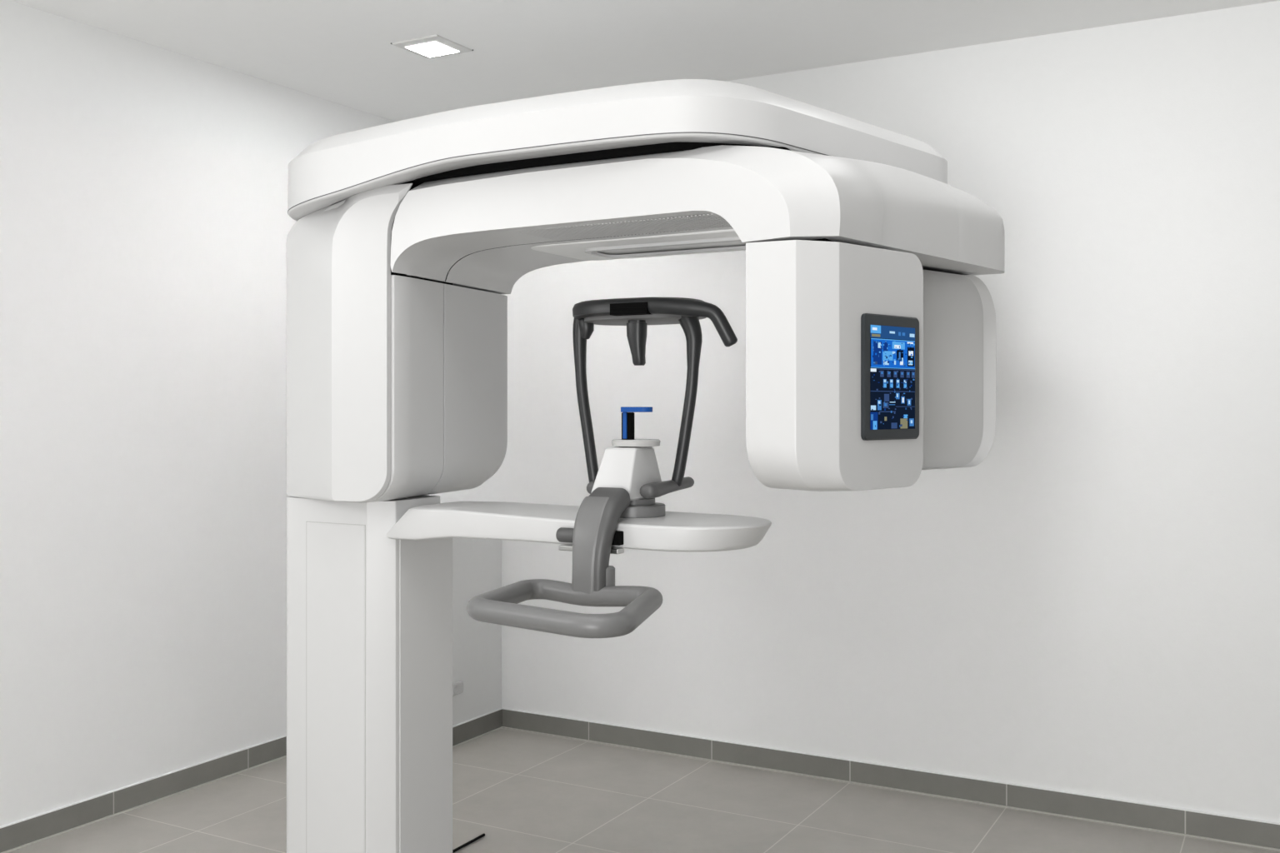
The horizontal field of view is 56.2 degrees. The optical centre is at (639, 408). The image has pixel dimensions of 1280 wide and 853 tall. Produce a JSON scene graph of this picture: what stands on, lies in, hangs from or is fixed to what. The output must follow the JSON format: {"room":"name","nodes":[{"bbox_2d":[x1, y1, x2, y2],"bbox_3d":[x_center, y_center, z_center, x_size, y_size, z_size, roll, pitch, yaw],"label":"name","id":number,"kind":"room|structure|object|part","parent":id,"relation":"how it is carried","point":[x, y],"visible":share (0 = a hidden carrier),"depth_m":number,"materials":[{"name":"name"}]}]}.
{"room":"radiology room","nodes":[
{"label":"radiology room","id":0,"kind":"room"},
{"bbox_2d":[0,0,394,826],"bbox_3d":[-2.889,0.053,2.295,0.100,2.694,7.610,0,0,29],"label":"wall","id":1,"kind":"structure","parent":0,"point":[146,223],"depth_m":4.21,"materials":[{"name":"paint"}]},
{"bbox_2d":[0,735,286,852],"bbox_3d":[-2.974,1.359,2.022,0.017,0.083,7.050,0,0,29],"label":"baseboard","id":2,"kind":"structure","parent":1,"relation":"attached to","point":[24,832],"depth_m":4.19,"materials":[{"name":"tile"}]},
{"bbox_2d":[452,538,501,725],"bbox_3d":[-0.939,0.955,5.188,0.503,0.890,0.460,0,0,29],"label":"wall","id":3,"kind":"structure","parent":0,"point":[477,563],"depth_m":5.09,"materials":[{"name":"paint"}]},
{"bbox_2d":[452,681,463,696],"bbox_3d":[-0.766,1.164,4.960,0.020,0.048,0.104,0,0,29],"label":"wall socket","id":4,"kind":"object","parent":3,"relation":"attached to","point":[457,687],"visible":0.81,"depth_m":4.96,"materials":[{"name":"white plastic"}]},
{"bbox_2d":[452,708,502,748],"bbox_3d":[-0.714,1.359,5.057,0.017,0.083,0.450,0,0,29],"label":"baseboard","id":5,"kind":"structure","parent":3,"relation":"attached to","point":[474,728],"depth_m":5.09,"materials":[{"name":"tile"}]},
{"bbox_2d":[7,728,1279,852],"bbox_3d":[0.186,1.450,0.531,7.190,0.100,7.710,0,0,29],"label":"floor","id":6,"kind":"structure","parent":0,"point":[527,792],"depth_m":4.11,"materials":[{"name":"tile"}]},
{"bbox_2d":[285,79,1004,852],"bbox_3d":[-0.081,0.338,3.111,1.778,2.124,1.396,0,0,29],"label":"machine","id":7,"kind":"object","parent":6,"relation":"on","point":[871,326],"visible":1,"depth_m":2.99,"materials":[{"name":"white plastic"}]},
{"bbox_3d":[-0.805,0.843,3.168,0.204,1.074,0.005,0,0,29],"label":"service panel","id":8,"kind":"part","parent":7,"relation":"part of","materials":[{"name":"white plastic"}]},
{"bbox_3d":[-0.576,0.871,3.235,0.005,1.058,0.222,0,0,29],"label":"panel","id":9,"kind":"part","parent":7,"relation":"part of","materials":[{"name":"white plastic"}]},
{"bbox_3d":[-0.155,0.431,2.596,0.463,0.054,0.423,0,0,29],"label":"patient handle","id":10,"kind":"part","parent":7,"relation":"part of","materials":[{"name":"grey plastic"}]},
{"bbox_3d":[-0.140,0.297,3.028,0.992,0.088,0.355,0,0,29],"label":"chin arm","id":11,"kind":"part","parent":7,"relation":"part of","materials":[{"name":"white plastic"}]},
{"bbox_3d":[-0.138,-0.027,3.096,0.077,0.459,0.042,0,0,29],"label":"support post","id":12,"kind":"part","parent":7,"relation":"part of","materials":[{"name":"grey plastic"}]},
{"bbox_3d":[-0.138,-0.205,3.073,0.040,0.058,0.040,0,0,29],"label":"post knob","id":13,"kind":"part","parent":7,"relation":"part of","materials":[{"name":"grey plastic"}]},
{"bbox_2d":[517,214,731,240],"bbox_3d":[-0.020,-0.427,2.839,0.535,0.002,0.185,0,0,29],"label":"panel","id":14,"kind":"object","parent":7,"relation":"attached to","point":[682,222],"depth_m":2.83,"materials":[{"name":"grey plastic"}]},
{"bbox_3d":[-0.029,0.052,2.912,0.027,0.084,0.022,0,0,29],"label":"bite post","id":15,"kind":"part","parent":7,"relation":"part of","materials":[{"name":"blue plastic"}]},
{"bbox_3d":[-0.010,0.086,2.933,0.120,0.018,0.120,0,0,29],"label":"chin plate","id":16,"kind":"part","parent":7,"relation":"part of","materials":[{"name":"white plastic"}]},
{"bbox_3d":[0.085,-0.426,3.125,0.715,0.008,0.323,0,0,29],"label":"underside panel","id":17,"kind":"part","parent":7,"relation":"part of","materials":[{"name":"white plastic"}]},
{"bbox_3d":[0.082,-0.207,2.882,0.309,0.124,0.065,0,0,24],"label":"temple arm","id":18,"kind":"part","parent":7,"relation":"part of","materials":[{"name":"grey plastic"}]},
{"bbox_3d":[0.114,-0.029,2.956,0.082,0.449,0.052,0,0,29],"label":"support post","id":19,"kind":"part","parent":7,"relation":"part of","materials":[{"name":"grey plastic"}]},
{"bbox_2d":[10,0,1279,121],"bbox_3d":[0.186,-1.344,0.531,7.190,0.100,7.710,0,0,29],"label":"ceiling","id":20,"kind":"structure","parent":0,"point":[340,52],"depth_m":4.16,"materials":[{"name":"paint"}]},
{"bbox_2d":[390,34,473,59],"bbox_3d":[-0.742,-1.288,4.283,0.208,0.012,0.208,0,0,29],"label":"recessed light","id":21,"kind":"object","parent":20,"relation":"in","point":[433,46],"visible":1,"depth_m":4.25,"materials":[{"name":"white plastic"}]},
{"bbox_2d":[405,40,459,57],"bbox_3d":[-0.742,-1.287,4.283,0.138,0.010,0.138,0,0,29],"label":"diffuser","id":22,"kind":"object","parent":21,"relation":"attached to","point":[425,48],"depth_m":4.27,"materials":[{"name":"white plastic"}]},
{"bbox_2d":[427,0,1279,823],"bbox_3d":[2.076,0.053,3.834,7.090,2.694,0.100,0,0,29],"label":"wall","id":23,"kind":"structure","parent":0,"point":[1091,605],"depth_m":4.18,"materials":[{"name":"paint"}]},
{"bbox_2d":[501,708,1279,850],"bbox_3d":[2.228,1.359,3.683,6.477,0.083,0.017,0,0,29],"label":"baseboard","id":24,"kind":"structure","parent":23,"relation":"attached to","point":[1218,827],"depth_m":4.35,"materials":[{"name":"tile"}]}
]}

